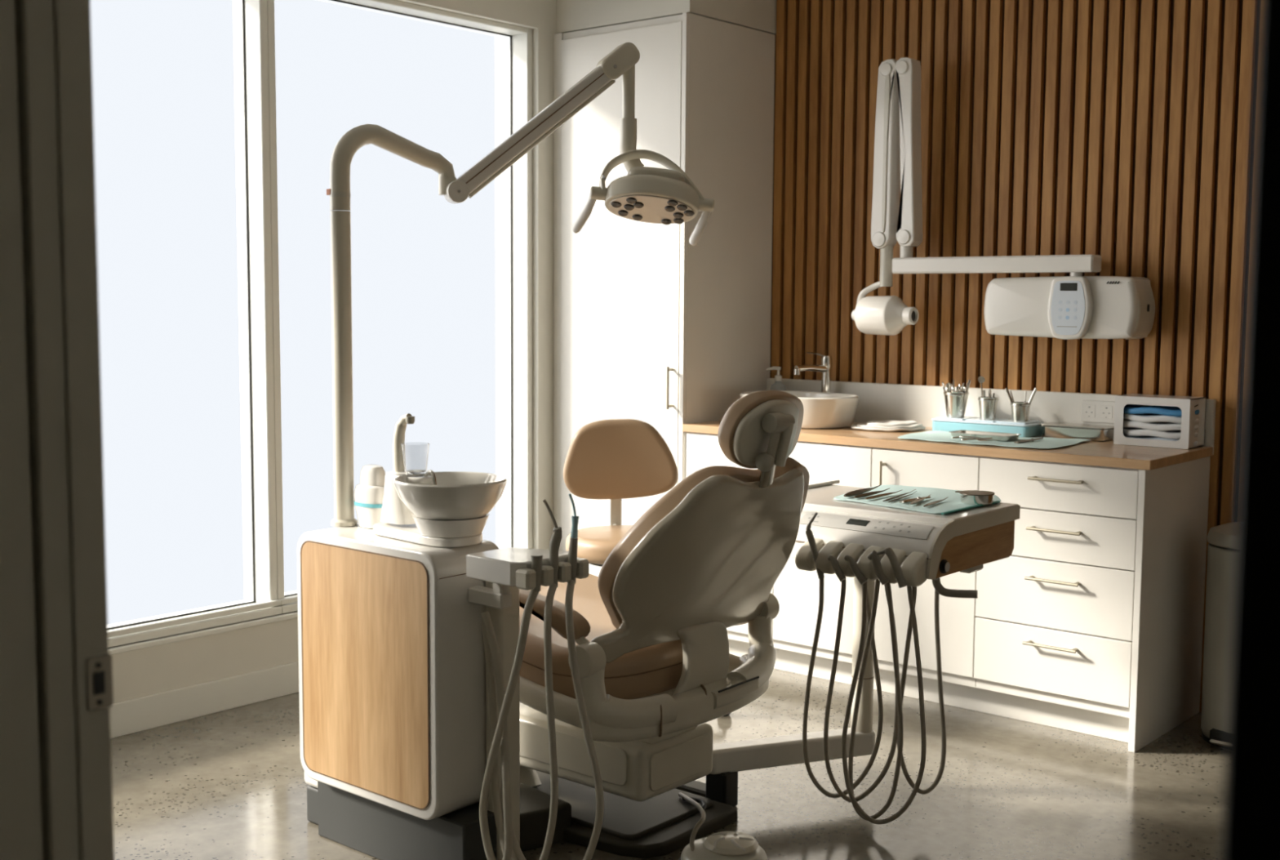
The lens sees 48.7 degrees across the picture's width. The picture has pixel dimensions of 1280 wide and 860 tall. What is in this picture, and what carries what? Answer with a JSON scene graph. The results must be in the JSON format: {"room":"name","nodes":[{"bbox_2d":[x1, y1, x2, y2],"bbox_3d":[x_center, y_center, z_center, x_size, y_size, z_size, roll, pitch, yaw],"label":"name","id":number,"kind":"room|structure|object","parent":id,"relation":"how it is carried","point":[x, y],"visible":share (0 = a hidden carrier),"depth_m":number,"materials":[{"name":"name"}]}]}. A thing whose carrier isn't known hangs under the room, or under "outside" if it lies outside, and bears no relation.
{"room":"dental clinic","nodes":[
{"label":"dental clinic","id":0,"kind":"room"},
{"bbox_2d":[14,11,43,855],"bbox_3d":[-0.646,-0.147,1.460,5.285,2.780,0.120,5,7,40],"label":"wall","id":1,"kind":"structure","parent":0,"point":[15,11],"depth_m":1.45,"materials":[{"name":"paint"}]},
{"bbox_2d":[0,0,114,859],"bbox_3d":[-0.184,0.186,1.087,1.306,2.190,0.144,5,7,40],"label":"door","id":2,"kind":"structure","parent":1,"relation":"in","point":[72,668],"depth_m":1.45,"materials":[{"name":"paint"}]},
{"bbox_2d":[1221,0,1279,859],"bbox_3d":[0.522,0.313,0.321,0.046,2.075,0.800,-4,7,-41],"label":"door","id":3,"kind":"structure","parent":1,"relation":"in","point":[1251,798],"depth_m":0.58,"materials":[{"name":"paint"}]},
{"bbox_2d":[111,0,556,702],"bbox_3d":[-1.360,-0.463,4.880,0.250,2.780,4.190,5,7,40],"label":"wall","id":4,"kind":"structure","parent":0,"point":[143,672],"depth_m":5.74,"materials":[{"name":"paint"}]},
{"bbox_2d":[107,0,281,647],"bbox_3d":[-1.971,-0.385,4.122,0.186,2.185,2.038,5,7,40],"label":"window","id":5,"kind":"structure","parent":4,"relation":"in","point":[249,16],"depth_m":4.86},
{"bbox_2d":[108,611,297,654],"bbox_3d":[-1.585,0.670,4.717,0.262,0.020,3.305,5,7,40],"label":"trim","id":6,"kind":"structure","parent":4,"relation":"attached to","point":[164,640],"depth_m":4.67,"materials":[{"name":"white paint"}]},
{"bbox_2d":[110,661,298,737],"bbox_3d":[-1.496,0.899,4.651,0.012,0.108,3.490,5,7,40],"label":"baseboard","id":7,"kind":"structure","parent":4,"relation":"attached to","point":[160,708],"depth_m":4.69,"materials":[{"name":"white paint"}]},
{"bbox_2d":[266,0,532,613],"bbox_3d":[-0.901,-0.493,5.376,0.186,2.185,1.267,5,7,40],"label":"window","id":8,"kind":"structure","parent":4,"relation":"in","point":[516,42],"depth_m":5.79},
{"bbox_2d":[556,0,776,35],"bbox_3d":[0.111,-1.772,5.760,0.693,0.314,0.578,5,7,40],"label":"bulkhead","id":9,"kind":"structure","parent":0,"point":[572,15],"depth_m":5.59,"materials":[{"name":"paint"}]},
{"bbox_2d":[111,668,1226,859],"bbox_3d":[-0.058,1.212,2.457,5.700,0.100,6.700,5,7,40],"label":"floor","id":10,"kind":"structure","parent":0,"point":[230,784],"depth_m":4.01,"materials":[{"name":"concrete"}]},
{"bbox_2d":[297,524,498,859],"bbox_3d":[-0.618,0.658,3.532,0.670,0.802,0.225,5,7,40],"label":"cabinet","id":11,"kind":"object","parent":10,"relation":"on","point":[392,659],"visible":0.95,"depth_m":3.38,"materials":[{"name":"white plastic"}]},
{"bbox_2d":[353,463,385,528],"bbox_3d":[-0.679,0.167,3.602,0.109,0.159,0.075,5,7,40],"label":"water bottle","id":12,"kind":"object","parent":11,"relation":"on","point":[369,494],"visible":0.75,"depth_m":3.57,"materials":[{"name":"white plastic"}]},
{"bbox_2d":[373,413,506,546],"bbox_3d":[-0.497,0.114,3.412,0.389,0.300,0.269,5,7,40],"label":"spittoon","id":13,"kind":"object","parent":11,"relation":"on","point":[448,508],"visible":0.91,"depth_m":3.33,"materials":[{"name":"white ceramic"}]},
{"bbox_2d":[390,475,432,484],"bbox_3d":[-0.563,0.119,3.464,0.118,0.016,0.069,5,7,40],"label":"shelf","id":14,"kind":"object","parent":13,"relation":"attached to","point":[426,479],"depth_m":3.42,"materials":[{"name":"white ceramic"}]},
{"bbox_2d":[400,441,429,476],"bbox_3d":[-0.547,0.072,3.447,0.069,0.079,0.069,5,7,40],"label":"cup","id":15,"kind":"object","parent":13,"relation":"on","point":[415,454],"visible":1,"depth_m":3.42,"materials":[{"name":"plastic"}]},
{"bbox_2d":[393,471,506,537],"bbox_3d":[-0.452,0.180,3.379,0.269,0.130,0.269,5,7,40],"label":"bowl","id":16,"kind":"object","parent":13,"relation":"on","point":[448,504],"depth_m":3.31,"materials":[{"name":"ceramic"}]},
{"bbox_2d":[326,42,714,526],"bbox_3d":[-0.314,-0.412,3.794,1.036,1.284,0.233,-1,5,-16],"label":"lamp","id":17,"kind":"object","parent":11,"relation":"on","point":[655,195],"visible":1,"depth_m":3.77,"materials":[{"name":"plastic"}]},
{"bbox_2d":[466,493,604,859],"bbox_3d":[-0.230,0.606,3.224,0.401,0.926,0.204,5,7,40],"label":"holder","id":18,"kind":"object","parent":11,"relation":"attached to","point":[508,570],"visible":1,"depth_m":3.21,"materials":[{"name":"white plastic"}]},
{"bbox_2d":[563,417,731,715],"bbox_3d":[-0.069,0.463,4.729,0.669,0.979,0.694,5,7,40],"label":"stool","id":19,"kind":"object","parent":10,"relation":"on","point":[615,460],"visible":0.48,"depth_m":4.81,"materials":[{"name":"plastic"}]},
{"bbox_2d":[553,12,774,576],"bbox_3d":[0.077,-0.382,5.852,0.696,2.460,0.616,5,7,40],"label":"tall cabinet","id":20,"kind":"object","parent":10,"relation":"on","point":[657,328],"visible":0.67,"depth_m":5.61,"materials":[{"name":"laminate"}]},
{"bbox_2d":[519,390,809,857],"bbox_3d":[-0.230,0.449,3.844,1.456,1.166,0.786,4,7,37],"label":"dental chair","id":21,"kind":"object","parent":10,"relation":"on","point":[655,664],"visible":0.78,"depth_m":3.52,"materials":[{"name":"leather"}]},
{"bbox_2d":[519,573,683,698],"bbox_3d":[-0.342,0.520,3.950,1.155,0.204,0.610,5,7,40],"label":"seat cushion","id":22,"kind":"object","parent":21,"relation":"on","point":[634,668],"depth_m":3.50,"materials":[{"name":"leather"}]},
{"bbox_2d":[597,457,809,628],"bbox_3d":[0.164,0.314,3.546,0.283,0.481,0.658,5,7,40],"label":"cushion","id":23,"kind":"object","parent":21,"relation":"on","point":[698,557],"depth_m":3.43,"materials":[{"name":"leather"}]},
{"bbox_2d":[717,390,804,468],"bbox_3d":[0.318,-0.004,3.498,0.111,0.194,0.387,4,6,31],"label":"cushion","id":24,"kind":"object","parent":21,"relation":"on","point":[744,439],"depth_m":3.37,"materials":[{"name":"leather"}]},
{"bbox_2d":[678,791,768,859],"bbox_3d":[0.135,1.005,3.552,0.230,0.116,0.518,-2,6,-28],"label":"foot pedal","id":25,"kind":"object","parent":10,"relation":"on","point":[728,844],"visible":1,"depth_m":3.40,"materials":[{"name":"plastic"}]},
{"bbox_2d":[685,431,875,662],"bbox_3d":[0.658,0.405,5.424,0.836,0.778,0.542,5,7,40],"label":"base cabinet","id":26,"kind":"object","parent":10,"relation":"on","point":[796,590],"visible":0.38,"depth_m":5.11,"materials":[{"name":"laminate"}]},
{"bbox_2d":[682,420,1213,470],"bbox_3d":[1.033,0.032,5.075,1.813,0.030,0.556,5,7,40],"label":"countertop","id":27,"kind":"structure","parent":26,"relation":"on","point":[1106,453],"depth_m":4.66,"materials":[{"name":"brown wood"}]},
{"bbox_2d":[766,366,786,391],"bbox_3d":[0.560,-0.154,5.755,0.072,0.209,0.074,5,7,40],"label":"soap dispenser","id":28,"kind":"object","parent":27,"relation":"on","point":[778,384],"visible":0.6,"depth_m":5.74,"materials":[{"name":"white plastic"}]},
{"bbox_2d":[739,390,858,428],"bbox_3d":[0.609,-0.079,5.439,0.466,0.117,0.338,5,7,40],"label":"basin","id":29,"kind":"object","parent":27,"relation":"in","point":[822,410],"visible":0.44,"depth_m":5.25,"materials":[{"name":"ceramic"}]},
{"bbox_2d":[793,351,832,392],"bbox_3d":[0.675,-0.170,5.580,0.187,0.273,0.066,-2,6,-28],"label":"mixer tap","id":30,"kind":"object","parent":27,"relation":"on","point":[825,367],"visible":0.67,"depth_m":5.58,"materials":[{"name":"silver metal"}]},
{"bbox_2d":[851,419,925,431],"bbox_3d":[0.928,-0.018,5.272,0.238,0.029,0.250,5,7,40],"label":"folded cloth","id":31,"kind":"object","parent":27,"relation":"on","point":[886,424],"visible":1,"depth_m":5.20,"materials":[{"name":"white fabric"}]},
{"bbox_2d":[931,415,1043,437],"bbox_3d":[1.256,-0.014,5.124,0.386,0.052,0.146,5,7,40],"label":"case","id":32,"kind":"object","parent":27,"relation":"on","point":[1030,428],"visible":0.91,"depth_m":5.05,"materials":[{"name":"teal plastic"}]},
{"bbox_2d":[942,391,968,417],"bbox_3d":[1.159,-0.094,5.193,0.093,0.094,0.093,5,7,40],"label":"steel cup","id":33,"kind":"object","parent":32,"relation":"on","point":[956,402],"visible":0.96,"depth_m":5.16,"materials":[{"name":"silver metal"}]},
{"bbox_2d":[942,381,946,391],"bbox_3d":[1.122,-0.116,5.198,0.039,0.122,0.027,5,7,40],"label":"instrument","id":34,"kind":"object","parent":33,"relation":"in","point":[943,383],"visible":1,"depth_m":5.20,"materials":[{"name":"metal"}]},
{"bbox_2d":[947,382,951,391],"bbox_3d":[1.135,-0.113,5.173,0.032,0.122,0.011,-3,6,-35],"label":"instrument","id":35,"kind":"object","parent":33,"relation":"in","point":[948,383],"visible":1,"depth_m":5.16,"materials":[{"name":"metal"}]},
{"bbox_2d":[966,379,970,391],"bbox_3d":[1.194,-0.119,5.197,0.042,0.130,0.011,-1,5,-12],"label":"instrument","id":36,"kind":"object","parent":33,"relation":"in","point":[969,380],"visible":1,"depth_m":5.19,"materials":[{"name":"metal"}]},
{"bbox_2d":[977,396,998,419],"bbox_3d":[1.254,-0.078,5.100,0.073,0.080,0.073,5,7,40],"label":"steel cup","id":37,"kind":"object","parent":32,"relation":"on","point":[987,406],"visible":1,"depth_m":5.07,"materials":[{"name":"silver metal"}]},
{"bbox_2d":[977,376,985,397],"bbox_3d":[1.232,-0.120,5.110,0.027,0.147,0.017,1,5,9],"label":"mirror","id":38,"kind":"object","parent":37,"relation":"in","point":[980,379],"visible":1,"depth_m":5.10,"materials":[{"name":"metal"}]},
{"bbox_2d":[1010,401,1031,422],"bbox_3d":[1.349,-0.064,5.020,0.071,0.068,0.071,5,7,40],"label":"steel cup","id":39,"kind":"object","parent":32,"relation":"on","point":[1020,410],"visible":1,"depth_m":5.00,"materials":[{"name":"silver metal"}]},
{"bbox_2d":[1004,387,1013,402],"bbox_3d":[1.325,-0.094,5.039,0.056,0.111,0.011,5,7,40],"label":"probe","id":40,"kind":"object","parent":39,"relation":"in","point":[1006,388],"visible":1,"depth_m":5.04,"materials":[{"name":"metal"}]},
{"bbox_2d":[1028,387,1037,406],"bbox_3d":[1.374,-0.092,4.997,0.056,0.116,0.011,4,6,34],"label":"probe","id":41,"kind":"object","parent":39,"relation":"in","point":[1035,388],"visible":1,"depth_m":4.99,"materials":[{"name":"metal"}]},
{"bbox_2d":[897,430,1090,448],"bbox_3d":[1.208,0.030,4.883,0.605,0.005,0.402,5,7,40],"label":"mat","id":42,"kind":"object","parent":27,"relation":"on","point":[931,435],"visible":0.67,"depth_m":4.79,"materials":[{"name":"teal fabric"}]},
{"bbox_2d":[959,435,981,438],"bbox_3d":[1.109,0.025,4.755,0.073,0.010,0.021,5,7,40],"label":"instrument","id":43,"kind":"object","parent":42,"relation":"on","point":[968,437],"visible":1,"depth_m":4.75,"materials":[{"name":"metal"}]},
{"bbox_2d":[961,437,992,439],"bbox_3d":[1.131,0.030,4.744,0.122,0.010,0.021,-2,6,-24],"label":"instrument","id":44,"kind":"object","parent":42,"relation":"on","point":[981,437],"visible":0.79,"depth_m":4.73,"materials":[{"name":"metal"}]},
{"bbox_2d":[949,430,1021,440],"bbox_3d":[1.185,0.020,4.865,0.230,0.019,0.110,5,7,40],"label":"tray","id":45,"kind":"object","parent":42,"relation":"on","point":[995,435],"visible":0.95,"depth_m":4.86,"materials":[{"name":"metal"}]},
{"bbox_2d":[977,439,999,440],"bbox_3d":[1.157,0.033,4.684,0.078,0.008,0.007,1,5,6],"label":"instrument","id":46,"kind":"object","parent":42,"relation":"on","point":[978,439],"visible":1,"depth_m":4.68,"materials":[{"name":"metal"}]},
{"bbox_2d":[1013,437,1043,443],"bbox_3d":[1.312,0.035,4.776,0.022,0.012,0.186,5,7,40],"label":"tweezers","id":47,"kind":"object","parent":42,"relation":"on","point":[1037,438],"visible":1,"depth_m":4.76,"materials":[{"name":"metal"}]},
{"bbox_2d":[1040,422,1114,441],"bbox_3d":[1.531,0.006,4.944,0.245,0.049,0.110,5,7,40],"label":"tray","id":48,"kind":"object","parent":27,"relation":"on","point":[1101,433],"visible":0.87,"depth_m":4.90,"materials":[{"name":"silver metal"}]},
{"bbox_2d":[1113,393,1206,448],"bbox_3d":[1.739,-0.031,4.734,0.251,0.163,0.150,5,7,40],"label":"dispenser","id":49,"kind":"object","parent":27,"relation":"on","point":[1188,405],"visible":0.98,"depth_m":4.68,"materials":[{"name":"plastic"}]},
{"bbox_2d":[1124,435,1198,445],"bbox_3d":[1.737,0.034,4.741,0.257,0.027,0.139,5,7,40],"label":"packet","id":50,"kind":"object","parent":49,"relation":"in","point":[1196,442],"visible":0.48,"depth_m":4.70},
{"bbox_2d":[1123,426,1198,439],"bbox_3d":[1.739,0.009,4.737,0.251,0.027,0.139,5,7,40],"label":"packet","id":51,"kind":"object","parent":50,"relation":"on","point":[1129,431],"visible":0.69,"depth_m":4.69,"materials":[{"name":"paper"}]},
{"bbox_2d":[1123,419,1199,431],"bbox_3d":[1.738,-0.016,4.736,0.257,0.027,0.139,5,7,40],"label":"packet","id":52,"kind":"object","parent":51,"relation":"on","point":[1162,426],"visible":0.73,"depth_m":4.69,"materials":[{"name":"paper"}]},
{"bbox_2d":[1123,413,1199,423],"bbox_3d":[1.740,-0.041,4.732,0.251,0.027,0.139,5,7,40],"label":"packet","id":53,"kind":"object","parent":52,"relation":"on","point":[1143,417],"visible":0.77,"depth_m":4.69,"materials":[{"name":"paper"}]},
{"bbox_2d":[1124,404,1199,416],"bbox_3d":[1.738,-0.066,4.732,0.257,0.027,0.139,5,7,40],"label":"packet","id":54,"kind":"object","parent":53,"relation":"on","point":[1130,409],"visible":0.88,"depth_m":4.69,"materials":[{"name":"blue paper"}]},
{"bbox_2d":[675,480,1020,823],"bbox_3d":[0.537,0.608,4.006,0.974,0.830,0.739,5,7,40],"label":"dental delivery unit","id":55,"kind":"object","parent":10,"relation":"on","point":[873,544],"visible":0.97,"depth_m":3.76,"materials":[{"name":"plastic"}]},
{"bbox_2d":[803,484,1018,524],"bbox_3d":[0.693,0.211,4.010,0.626,0.022,0.400,5,7,40],"label":"tray","id":56,"kind":"object","parent":55,"relation":"on","point":[820,497],"depth_m":3.86,"materials":[{"name":"white plastic"}]},
{"bbox_2d":[833,484,1001,514],"bbox_3d":[0.789,0.193,4.042,0.440,0.006,0.463,5,7,40],"label":"mat","id":57,"kind":"object","parent":55,"relation":"on","point":[953,503],"visible":0.77,"depth_m":4.00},
{"bbox_2d":[844,484,880,497],"bbox_3d":[0.647,0.177,4.108,0.016,0.016,0.238,4,6,34],"label":"instrument","id":58,"kind":"object","parent":57,"relation":"on","point":[858,491],"visible":0.97,"depth_m":4.07,"materials":[{"name":"metal"}]},
{"bbox_2d":[853,488,888,497],"bbox_3d":[0.669,0.182,4.076,0.012,0.012,0.212,4,7,37],"label":"instrument","id":59,"kind":"object","parent":57,"relation":"on","point":[866,494],"visible":1,"depth_m":4.05,"materials":[{"name":"metal"}]},
{"bbox_2d":[865,488,902,499],"bbox_3d":[0.700,0.186,4.051,0.009,0.010,0.213,5,7,39],"label":"instrument","id":60,"kind":"object","parent":57,"relation":"on","point":[889,493],"visible":1,"depth_m":4.02,"materials":[{"name":"metal"}]},
{"bbox_2d":[882,488,915,501],"bbox_3d":[0.744,0.187,4.049,0.006,0.008,0.269,3,6,30],"label":"instrument","id":61,"kind":"object","parent":57,"relation":"on","point":[898,495],"visible":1,"depth_m":4.01,"materials":[{"name":"metal"}]},
{"bbox_2d":[888,490,916,502],"bbox_3d":[0.748,0.190,4.021,0.006,0.008,0.234,3,6,30],"label":"instrument","id":62,"kind":"object","parent":57,"relation":"on","point":[900,497],"visible":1,"depth_m":3.99,"materials":[{"name":"metal"}]},
{"bbox_2d":[899,495,930,502],"bbox_3d":[0.770,0.195,3.961,0.023,0.014,0.141,5,7,40],"label":"instrument","id":63,"kind":"object","parent":57,"relation":"on","point":[907,500],"visible":0.83,"depth_m":3.94,"materials":[{"name":"metal"}]},
{"bbox_2d":[909,493,930,504],"bbox_3d":[0.784,0.195,3.953,0.009,0.010,0.186,3,6,28],"label":"instrument","id":64,"kind":"object","parent":57,"relation":"on","point":[917,500],"visible":1,"depth_m":3.92,"materials":[{"name":"metal"}]},
{"bbox_2d":[923,496,948,506],"bbox_3d":[0.820,0.199,3.915,0.008,0.009,0.182,4,6,33],"label":"instrument","id":65,"kind":"object","parent":57,"relation":"on","point":[939,500],"visible":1,"depth_m":3.89,"materials":[{"name":"metal"}]},
{"bbox_2d":[955,489,995,504],"bbox_3d":[0.935,0.187,3.932,0.096,0.030,0.099,-1,5,-10],"label":"metal dish","id":66,"kind":"object","parent":57,"relation":"on","point":[967,496],"visible":1,"depth_m":3.90,"materials":[{"name":"silver metal"}]},
{"bbox_2d":[871,447,982,687],"bbox_3d":[1.121,0.446,5.009,0.405,0.778,0.579,5,7,40],"label":"base cabinet","id":67,"kind":"object","parent":10,"relation":"on","point":[957,615],"visible":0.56,"depth_m":4.80,"materials":[{"name":"laminate"}]},
{"bbox_2d":[728,638,1128,742],"bbox_3d":[0.897,0.884,5.027,1.776,0.100,0.018,5,7,40],"label":"kickboard","id":68,"kind":"object","parent":10,"relation":"on","point":[1094,722],"visible":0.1,"depth_m":4.80,"materials":[{"name":"laminate"}]},
{"bbox_2d":[973,456,1210,751],"bbox_3d":[1.498,0.524,4.718,0.550,0.879,0.614,5,7,40],"label":"base cabinet","id":69,"kind":"object","parent":10,"relation":"on","point":[1097,602],"visible":0.91,"depth_m":4.50,"materials":[{"name":"laminate"}]},
{"bbox_2d":[1200,521,1236,748],"bbox_3d":[1.913,0.643,4.461,0.268,0.695,0.299,5,7,40],"label":"pedal bin","id":70,"kind":"object","parent":10,"relation":"on","point":[1221,539],"visible":0.33,"depth_m":4.42,"materials":[{"name":"metal"}]},
{"bbox_2d":[769,380,786,391],"bbox_3d":[0.562,-0.125,5.759,0.068,0.150,0.068,5,7,40],"label":"bottle","id":71,"kind":"object","parent":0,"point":[778,385],"depth_m":5.73,"materials":[{"name":"plastic"}]},
{"bbox_2d":[769,0,1259,525],"bbox_3d":[1.978,-0.428,4.730,5.535,2.780,0.100,5,7,40],"label":"wood slats","id":72,"kind":"structure","parent":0,"point":[1241,6],"depth_m":4.95,"materials":[{"name":"brown wood"}]},
{"bbox_2d":[766,377,1216,454],"bbox_3d":[1.221,-0.065,5.293,1.807,0.186,0.028,5,7,40],"label":"backsplash","id":73,"kind":"structure","parent":72,"relation":"attached to","point":[917,403],"depth_m":5.36,"materials":[{"name":"laminate"}]},
{"bbox_2d":[1080,400,1115,422],"bbox_3d":[1.602,-0.064,4.943,0.125,0.075,0.009,5,7,40],"label":"power socket","id":74,"kind":"object","parent":73,"relation":"attached to","point":[1103,411],"visible":0.91,"depth_m":4.94,"materials":[{"name":"white plastic"}]},
{"bbox_2d":[1083,404,1095,417],"bbox_3d":[1.575,-0.066,4.961,0.042,0.044,0.002,5,7,40],"label":"outlet","id":75,"kind":"object","parent":74,"relation":"attached to","point":[1089,410],"depth_m":4.96,"materials":[{"name":"white plastic"}]},
{"bbox_2d":[1100,405,1112,418],"bbox_3d":[1.623,-0.062,4.921,0.042,0.044,0.002,5,7,40],"label":"outlet","id":76,"kind":"object","parent":74,"relation":"attached to","point":[1106,411],"depth_m":4.92,"materials":[{"name":"white plastic"}]},
{"bbox_2d":[851,57,1155,339],"bbox_3d":[1.270,-0.838,5.046,1.106,1.014,0.234,4,6,36],"label":"dental x-ray machine","id":77,"kind":"object","parent":72,"relation":"attached to","point":[1076,305],"visible":1,"depth_m":5.08,"materials":[{"name":"white plastic"}]},
{"bbox_2d":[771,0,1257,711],"bbox_3d":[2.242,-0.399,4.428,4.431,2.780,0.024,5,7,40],"label":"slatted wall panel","id":78,"kind":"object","parent":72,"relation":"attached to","point":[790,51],"depth_m":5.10,"materials":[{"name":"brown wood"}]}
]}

